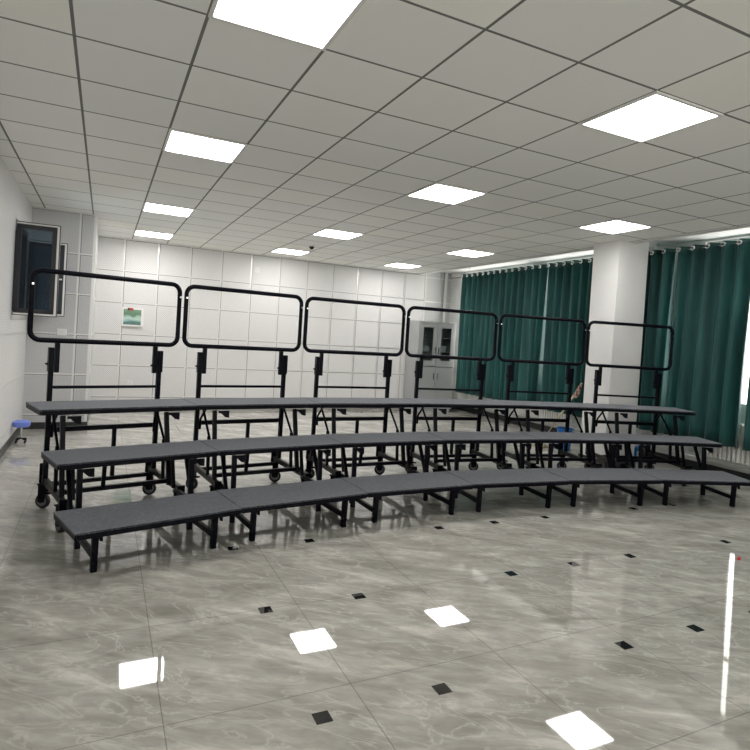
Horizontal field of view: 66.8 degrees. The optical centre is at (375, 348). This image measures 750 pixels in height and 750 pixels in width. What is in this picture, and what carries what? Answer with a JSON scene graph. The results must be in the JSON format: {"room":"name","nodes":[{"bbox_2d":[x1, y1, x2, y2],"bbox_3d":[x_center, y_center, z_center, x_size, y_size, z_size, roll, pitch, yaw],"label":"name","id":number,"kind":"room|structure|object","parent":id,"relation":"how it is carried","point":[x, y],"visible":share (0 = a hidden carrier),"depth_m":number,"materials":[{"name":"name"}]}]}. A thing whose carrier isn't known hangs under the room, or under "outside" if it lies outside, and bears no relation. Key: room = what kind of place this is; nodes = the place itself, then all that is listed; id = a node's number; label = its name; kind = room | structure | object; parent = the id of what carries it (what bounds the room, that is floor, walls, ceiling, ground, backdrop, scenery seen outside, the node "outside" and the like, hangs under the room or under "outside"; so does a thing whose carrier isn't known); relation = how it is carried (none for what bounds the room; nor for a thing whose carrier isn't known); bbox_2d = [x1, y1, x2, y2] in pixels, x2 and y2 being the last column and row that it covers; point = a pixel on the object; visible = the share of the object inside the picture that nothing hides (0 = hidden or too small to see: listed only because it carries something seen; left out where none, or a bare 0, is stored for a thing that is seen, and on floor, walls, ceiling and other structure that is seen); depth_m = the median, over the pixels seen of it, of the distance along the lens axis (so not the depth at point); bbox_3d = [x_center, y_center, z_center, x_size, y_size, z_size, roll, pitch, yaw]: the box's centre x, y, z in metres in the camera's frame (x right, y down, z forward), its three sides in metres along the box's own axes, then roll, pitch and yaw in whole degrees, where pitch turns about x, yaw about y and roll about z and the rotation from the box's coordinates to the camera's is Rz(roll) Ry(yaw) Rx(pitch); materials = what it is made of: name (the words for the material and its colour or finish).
{"room":"music room","nodes":[
{"label":"music room","id":0,"kind":"room"},
{"bbox_2d":[0,157,32,448],"bbox_3d":[-1.955,-0.115,1.613,0.200,3.090,13.800,3,1,-26],"label":"wall","id":1,"kind":"structure","parent":0,"point":[13,201],"depth_m":6.40,"materials":[{"name":"white paint"}]},
{"bbox_2d":[0,428,19,458],"bbox_3d":[-1.948,1.385,1.681,0.015,0.095,13.785,3,1,-26],"label":"baseboard","id":2,"kind":"structure","parent":1,"relation":"attached to","point":[15,434],"depth_m":6.79,"materials":[{"name":"black"}]},
{"bbox_2d":[10,214,30,318],"bbox_3d":[-4.428,-0.961,7.101,0.017,1.200,1.380,3,1,-26],"label":"trim","id":3,"kind":"structure","parent":1,"relation":"attached to","point":[17,217],"depth_m":6.92,"materials":[{"name":"silver metal"}]},
{"bbox_2d":[11,221,67,316],"bbox_3d":[-4.256,-0.951,7.158,0.565,1.100,1.307,3,1,-26],"label":"window","id":4,"kind":"structure","parent":1,"relation":"in","point":[55,297],"depth_m":6.71,"materials":[{"name":"black glass"}]},
{"bbox_2d":[0,155,451,440],"bbox_3d":[-2.692,-0.402,8.953,5.286,2.894,12.301,4,1,19],"label":"trim","id":5,"kind":"structure","parent":1,"relation":"attached to","point":[0,155],"depth_m":6.95,"materials":[{"name":"silver metal"}]},
{"bbox_2d":[22,208,97,421],"bbox_3d":[-5.035,-0.450,9.055,0.950,3.090,2.300,3,1,-26],"label":"wall pier","id":6,"kind":"object","parent":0,"point":[36,353],"visible":0.43,"depth_m":8.07,"materials":[{"name":"white paint"}]},
{"bbox_2d":[23,414,88,428],"bbox_3d":[-5.025,1.051,9.061,0.815,0.095,2.200,3,1,-26],"label":"baseboard","id":7,"kind":"object","parent":6,"relation":"attached to","point":[34,425],"visible":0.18,"depth_m":8.01,"materials":[{"name":"black"}]},
{"bbox_2d":[23,206,97,421],"bbox_3d":[-4.474,-0.447,8.066,0.806,2.992,0.046,3,1,-26],"label":"trim","id":8,"kind":"structure","parent":6,"relation":"attached to","point":[96,216],"depth_m":8.15,"materials":[{"name":"silver metal"}]},
{"bbox_2d":[57,329,66,334],"bbox_3d":[-4.447,-0.227,8.056,0.120,0.090,0.015,3,1,-26],"label":"light switch","id":9,"kind":"object","parent":6,"relation":"attached to","point":[59,331],"visible":1,"depth_m":8.05,"materials":[{"name":"white plastic"}]},
{"bbox_2d":[90,237,424,399],"bbox_3d":[-2.017,-0.315,11.732,6.810,3.090,0.120,3,1,-26],"label":"wall","id":10,"kind":"structure","parent":0,"point":[140,256],"depth_m":11.35,"materials":[{"name":"white tile"}]},
{"bbox_2d":[121,307,143,326],"bbox_3d":[-4.471,-0.570,10.456,0.374,0.344,0.036,3,1,-26],"label":"framed picture","id":11,"kind":"object","parent":10,"relation":"attached to","point":[134,317],"visible":1,"depth_m":10.46,"materials":[{"name":"green paper"}]},
{"bbox_2d":[123,309,140,324],"bbox_3d":[-4.481,-0.568,10.460,0.309,0.289,0.012,3,1,-26],"label":"print","id":12,"kind":"object","parent":11,"relation":"attached to","point":[130,316],"depth_m":10.45},
{"bbox_2d":[22,208,426,421],"bbox_3d":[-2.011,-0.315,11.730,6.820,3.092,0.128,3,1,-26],"label":"trim","id":13,"kind":"structure","parent":10,"relation":"attached to","point":[123,270],"depth_m":11.39,"materials":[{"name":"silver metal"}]},
{"bbox_2d":[254,267,259,272],"bbox_3d":[-2.381,-1.569,11.415,0.110,0.110,0.015,3,1,-26],"label":"sensor box","id":14,"kind":"object","parent":10,"relation":"attached to","point":[256,269],"visible":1,"depth_m":11.41,"materials":[{"name":"white plastic"}]},
{"bbox_2d":[420,225,749,274],"bbox_3d":[4.325,-1.432,6.096,0.080,0.167,16.600,3,1,-26],"label":"trim","id":15,"kind":"structure","parent":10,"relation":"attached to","point":[744,226],"depth_m":8.39,"materials":[{"name":"white paint"}]},
{"bbox_2d":[0,408,749,749],"bbox_3d":[1.336,1.628,4.710,8.970,0.100,16.800,3,1,-26],"label":"floor","id":16,"kind":"structure","parent":0,"point":[608,621],"depth_m":3.22,"materials":[{"name":"grey stone"}]},
{"bbox_2d":[12,420,30,442],"bbox_3d":[-4.406,1.036,7.065,0.196,0.280,0.196,3,1,-26],"label":"stool","id":17,"kind":"object","parent":16,"relation":"on","point":[21,424],"visible":1,"depth_m":7.02,"materials":[{"name":"blue plastic"}]},
{"bbox_2d":[26,268,240,572],"bbox_3d":[-1.863,0.398,4.370,1.249,1.974,1.695,3,1,-39],"label":"choral riser","id":18,"kind":"object","parent":16,"relation":"on","point":[94,523],"visible":1,"depth_m":4.36,"materials":[{"name":"charcoal carpet"},{"name":"black steel"},{"name":"black rubber"}]},
{"bbox_2d":[181,284,367,541],"bbox_3d":[-0.926,0.442,5.073,1.249,1.974,1.695,3,1,-33],"label":"choral riser","id":19,"kind":"object","parent":16,"relation":"on","point":[253,500],"visible":0.87,"depth_m":5.08,"materials":[{"name":"charcoal carpet"},{"name":"black steel"},{"name":"black rubber"}]},
{"bbox_2d":[302,297,473,522],"bbox_3d":[0.082,0.493,5.669,1.249,1.974,1.695,3,1,-27],"label":"choral riser","id":20,"kind":"object","parent":16,"relation":"on","point":[427,483],"visible":0.88,"depth_m":5.71,"materials":[{"name":"charcoal carpet"},{"name":"black steel"},{"name":"black rubber"}]},
{"bbox_2d":[403,321,455,411],"bbox_3d":[1.224,0.410,12.868,0.960,2.000,0.542,3,1,-26],"label":"tall cabinet","id":21,"kind":"object","parent":16,"relation":"on","point":[437,373],"visible":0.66,"depth_m":12.68,"materials":[{"name":"grey metal"}]},
{"bbox_2d":[423,346,428,350],"bbox_3d":[1.046,0.001,12.698,0.214,0.109,0.249,3,1,-26],"label":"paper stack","id":22,"kind":"object","parent":21,"relation":"on","point":[425,348],"visible":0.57,"depth_m":12.60,"materials":[{"name":"grey paper"}]},
{"bbox_2d":[440,346,445,351],"bbox_3d":[1.450,0.013,12.891,0.198,0.128,0.249,3,1,-26],"label":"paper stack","id":23,"kind":"object","parent":21,"relation":"on","point":[443,348],"visible":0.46,"depth_m":12.79,"materials":[{"name":"grey paper"}]},
{"bbox_2d":[405,306,569,511],"bbox_3d":[1.150,0.550,6.151,1.249,1.974,1.695,3,1,-21],"label":"choral riser","id":24,"kind":"object","parent":16,"relation":"on","point":[507,476],"visible":0.8,"depth_m":6.21,"materials":[{"name":"charcoal carpet"},{"name":"black steel"},{"name":"black rubber"}]},
{"bbox_2d":[533,383,581,447],"bbox_3d":[2.814,1.042,8.799,0.225,1.087,0.798,3,1,-40],"label":"mop","id":25,"kind":"object","parent":16,"relation":"on","point":[577,392],"visible":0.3,"depth_m":8.57,"materials":[{"name":"beige wood"}]},
{"bbox_2d":[556,427,573,451],"bbox_3d":[2.939,1.421,8.857,0.257,0.350,0.256,3,1,-26],"label":"bucket","id":26,"kind":"object","parent":16,"relation":"on","point":[559,429],"visible":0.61,"depth_m":8.78,"materials":[{"name":"blue plastic"}]},
{"bbox_2d":[496,314,661,506],"bbox_3d":[2.263,0.612,6.514,1.249,1.974,1.695,3,1,-14],"label":"choral riser","id":27,"kind":"object","parent":16,"relation":"on","point":[613,476],"visible":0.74,"depth_m":6.61,"materials":[{"name":"charcoal carpet"},{"name":"black steel"},{"name":"black rubber"}]},
{"bbox_2d":[634,446,638,455],"bbox_3d":[3.807,1.554,8.400,0.124,0.210,0.160,4,1,36],"label":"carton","id":28,"kind":"object","parent":16,"relation":"on","point":[636,449],"visible":0.37,"depth_m":8.32,"materials":[{"name":"blue cardboard"}]},
{"bbox_2d":[584,320,749,506],"bbox_3d":[3.410,0.678,6.751,1.249,1.974,1.695,3,1,-8],"label":"choral riser","id":29,"kind":"object","parent":16,"relation":"on","point":[703,477],"visible":0.79,"depth_m":6.87,"materials":[{"name":"charcoal carpet"},{"name":"black steel"},{"name":"black rubber"}]},
{"bbox_2d":[0,0,749,273],"bbox_3d":[0.924,-1.563,4.357,7.620,0.050,16.800,3,1,-26],"label":"ceiling","id":30,"kind":"structure","parent":0,"point":[492,97],"depth_m":4.02,"materials":[{"name":"tile"}]},
{"bbox_2d":[134,229,173,239],"bbox_3d":[-3.767,-1.925,9.646,0.600,0.012,0.600,3,1,-26],"label":"recessed light","id":31,"kind":"object","parent":30,"relation":"in","point":[137,232],"visible":1,"depth_m":9.61,"materials":[{"name":"white plastic"}]},
{"bbox_2d":[142,202,194,216],"bbox_3d":[-2.735,-1.819,7.482,0.600,0.012,0.600,3,1,-26],"label":"recessed light","id":32,"kind":"object","parent":30,"relation":"in","point":[148,206],"visible":1,"depth_m":7.45,"materials":[{"name":"white plastic"}]},
{"bbox_2d":[163,128,247,163],"bbox_3d":[-1.445,-1.687,4.777,0.600,0.012,0.600,3,1,-26],"label":"recessed light","id":33,"kind":"object","parent":30,"relation":"in","point":[177,141],"visible":1,"depth_m":4.74,"materials":[{"name":"white plastic"}]},
{"bbox_2d":[208,0,365,50],"bbox_3d":[-0.412,-1.581,2.613,0.600,0.012,0.600,3,1,-26],"label":"recessed light","id":34,"kind":"object","parent":30,"relation":"in","point":[315,24],"visible":1,"depth_m":2.71,"materials":[{"name":"white plastic"}]},
{"bbox_2d":[270,248,309,255],"bbox_3d":[-1.605,-1.811,10.682,0.600,0.012,0.600,3,1,-26],"label":"recessed light","id":35,"kind":"object","parent":30,"relation":"in","point":[278,250],"visible":1,"depth_m":10.64,"materials":[{"name":"white plastic"}]},
{"bbox_2d":[273,249,307,254],"bbox_3d":[-1.605,-1.811,10.682,0.564,0.006,0.564,3,1,-26],"label":"diffuser","id":36,"kind":"object","parent":35,"relation":"attached to","point":[286,251],"depth_m":10.67,"materials":[{"name":"white plastic"}]},
{"bbox_2d":[312,228,363,239],"bbox_3d":[-0.573,-1.705,8.518,0.600,0.012,0.600,3,1,-26],"label":"recessed light","id":37,"kind":"object","parent":30,"relation":"in","point":[326,232],"visible":1,"depth_m":8.49,"materials":[{"name":"white plastic"}]},
{"bbox_2d":[383,262,421,268],"bbox_3d":[0.556,-1.698,11.719,0.600,0.012,0.600,3,1,-26],"label":"recessed light","id":38,"kind":"object","parent":30,"relation":"in","point":[399,265],"visible":1,"depth_m":11.69,"materials":[{"name":"white plastic"}]},
{"bbox_2d":[386,263,418,267],"bbox_3d":[0.556,-1.698,11.719,0.564,0.006,0.564,3,1,-26],"label":"diffuser","id":39,"kind":"object","parent":38,"relation":"attached to","point":[400,265],"depth_m":11.68,"materials":[{"name":"white plastic"}]},
{"bbox_2d":[406,182,486,204],"bbox_3d":[0.717,-1.573,5.813,0.600,0.012,0.600,3,1,-26],"label":"recessed light","id":40,"kind":"object","parent":30,"relation":"in","point":[438,192],"visible":1,"depth_m":5.78,"materials":[{"name":"white plastic"}]},
{"bbox_2d":[445,249,495,257],"bbox_3d":[1.588,-1.591,9.555,0.600,0.012,0.600,3,1,-26],"label":"recessed light","id":41,"kind":"object","parent":30,"relation":"in","point":[464,252],"visible":1,"depth_m":9.52,"materials":[{"name":"white plastic"}]},
{"bbox_2d":[448,250,490,256],"bbox_3d":[1.588,-1.591,9.555,0.564,0.006,0.564,3,1,-26],"label":"diffuser","id":42,"kind":"object","parent":41,"relation":"attached to","point":[468,253],"depth_m":9.54,"materials":[{"name":"white plastic"}]},
{"bbox_2d":[577,219,652,233],"bbox_3d":[2.879,-1.459,6.850,0.600,0.012,0.600,3,1,-26],"label":"recessed light","id":43,"kind":"object","parent":30,"relation":"in","point":[615,226],"visible":1,"depth_m":6.82,"materials":[{"name":"white plastic"}]},
{"bbox_2d":[578,90,723,142],"bbox_3d":[1.749,-1.467,3.649,0.600,0.012,0.600,3,1,-26],"label":"recessed light","id":44,"kind":"object","parent":30,"relation":"in","point":[656,114],"visible":1,"depth_m":3.61,"materials":[{"name":"white plastic"}]},
{"bbox_2d":[424,272,451,322],"bbox_3d":[1.445,-0.294,13.689,1.200,3.400,0.430,3,1,-26],"label":"wall","id":45,"kind":"structure","parent":0,"point":[434,288],"depth_m":13.75,"materials":[{"name":"white paint"}]},
{"bbox_2d":[442,273,447,322],"bbox_3d":[1.611,-0.205,13.797,0.100,3.240,0.125,3,1,-26],"label":"riser pipe","id":46,"kind":"object","parent":45,"relation":"attached to","point":[446,274],"visible":0.28,"depth_m":13.74,"materials":[{"name":"white plastic"}]},
{"bbox_2d":[442,227,749,273],"bbox_3d":[4.995,-1.566,6.298,1.310,0.175,16.800,3,1,-26],"label":"ceiling","id":47,"kind":"structure","parent":0,"point":[742,231],"depth_m":9.59,"materials":[{"name":"white paint"}]},
{"bbox_2d":[449,241,749,278],"bbox_3d":[5.054,-1.367,6.281,0.060,0.202,15.500,3,1,-26],"label":"curtain rod","id":48,"kind":"object","parent":47,"relation":"attached to","point":[653,241],"visible":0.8,"depth_m":8.31,"materials":[{"name":"silver metal"}]},
{"bbox_2d":[455,264,548,401],"bbox_3d":[2.476,-0.274,11.553,0.242,2.630,2.720,3,1,-26],"label":"curtain","id":49,"kind":"object","parent":48,"relation":"hanging from","point":[520,292],"visible":0.93,"depth_m":11.29,"materials":[{"name":"green fabric"}]},
{"bbox_2d":[541,258,592,416],"bbox_3d":[3.433,-0.175,9.519,0.250,2.630,1.765,3,1,-26],"label":"curtain","id":50,"kind":"object","parent":48,"relation":"hanging from","point":[569,286],"visible":0.49,"depth_m":9.86,"materials":[{"name":"green fabric"}]},
{"bbox_2d":[636,248,675,433],"bbox_3d":[3.990,-0.118,8.374,0.228,2.630,0.778,3,1,-26],"label":"curtain","id":51,"kind":"object","parent":48,"relation":"hanging from","point":[660,267],"visible":0.56,"depth_m":8.26,"materials":[{"name":"green fabric"}]},
{"bbox_2d":[663,239,749,449],"bbox_3d":[4.384,-0.077,7.515,0.206,2.630,1.075,3,1,-26],"label":"curtain","id":52,"kind":"object","parent":48,"relation":"hanging from","point":[712,305],"visible":0.95,"depth_m":7.51,"materials":[{"name":"green fabric"}]},
{"bbox_2d":[743,373,749,450],"bbox_3d":[5.103,-0.004,6.040,0.192,2.630,2.133,3,1,-26],"label":"curtain","id":53,"kind":"object","parent":48,"relation":"hanging from","point":[746,440],"visible":1,"depth_m":6.97,"materials":[{"name":"green fabric"}]},
{"bbox_2d":[449,234,749,473],"bbox_3d":[5.390,0.079,6.578,0.200,3.420,16.420,3,1,-26],"label":"wall","id":54,"kind":"structure","parent":0,"point":[456,284],"depth_m":9.90,"materials":[{"name":"white paint"}]},
{"bbox_2d":[452,377,482,399],"bbox_3d":[2.075,0.944,12.847,0.265,0.500,1.420,3,1,-26],"label":"radiator","id":55,"kind":"object","parent":54,"relation":"attached to","point":[455,395],"visible":0.12,"depth_m":12.89,"materials":[{"name":"white metal"}]},
{"bbox_2d":[468,265,532,273],"bbox_3d":[2.635,-0.575,12.374,0.060,2.260,2.300,3,1,-26],"label":"window","id":56,"kind":"structure","parent":54,"relation":"in","point":[531,265],"depth_m":12.29,"materials":[{"name":"white metal"}]},
{"bbox_2d":[511,409,572,424],"bbox_3d":[3.150,1.055,10.593,0.265,0.500,1.600,3,1,-26],"label":"radiator","id":57,"kind":"object","parent":54,"relation":"attached to","point":[542,413],"visible":0.23,"depth_m":10.35,"materials":[{"name":"white metal"}]},
{"bbox_2d":[454,408,749,479],"bbox_3d":[5.193,1.723,6.554,0.020,0.115,16.400,3,1,-26],"label":"baseboard","id":58,"kind":"structure","parent":54,"relation":"attached to","point":[694,464],"depth_m":8.51,"materials":[{"name":"black"}]},
{"bbox_2d":[485,408,749,469],"bbox_3d":[5.132,1.563,6.461,0.222,0.048,16.100,3,1,-26],"label":"pipe","id":59,"kind":"object","parent":54,"relation":"attached to","point":[485,408],"visible":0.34,"depth_m":8.08,"materials":[{"name":"white metal"}]},
{"bbox_2d":[640,429,674,448],"bbox_3d":[4.226,1.165,8.338,0.265,0.500,0.640,3,1,-26],"label":"radiator","id":60,"kind":"object","parent":54,"relation":"attached to","point":[643,432],"visible":0.16,"depth_m":8.41,"materials":[{"name":"white metal"}]},
{"bbox_2d":[706,424,749,464],"bbox_3d":[4.759,1.220,7.220,0.265,0.500,1.060,3,1,-26],"label":"radiator","id":61,"kind":"object","parent":54,"relation":"attached to","point":[739,455],"visible":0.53,"depth_m":7.26,"materials":[{"name":"white metal"}]},
{"bbox_2d":[710,237,749,407],"bbox_3d":[5.387,-0.292,6.603,0.060,2.260,3.300,3,1,-26],"label":"window","id":62,"kind":"structure","parent":54,"relation":"in","point":[742,405],"depth_m":7.69,"materials":[{"name":"white glass"}]},
{"bbox_2d":[581,240,648,459],"bbox_3d":[3.357,0.015,8.007,0.565,3.240,0.450,3,1,-26],"label":"wall column","id":63,"kind":"structure","parent":0,"point":[619,270],"depth_m":7.82,"materials":[{"name":"white paint"}]},
{"bbox_2d":[578,453,634,467],"bbox_3d":[3.260,1.580,8.037,0.589,0.105,0.474,3,1,-26],"label":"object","id":64,"kind":"structure","parent":63,"relation":"attached to","point":[604,464],"depth_m":7.79,"materials":[{"name":"black"}]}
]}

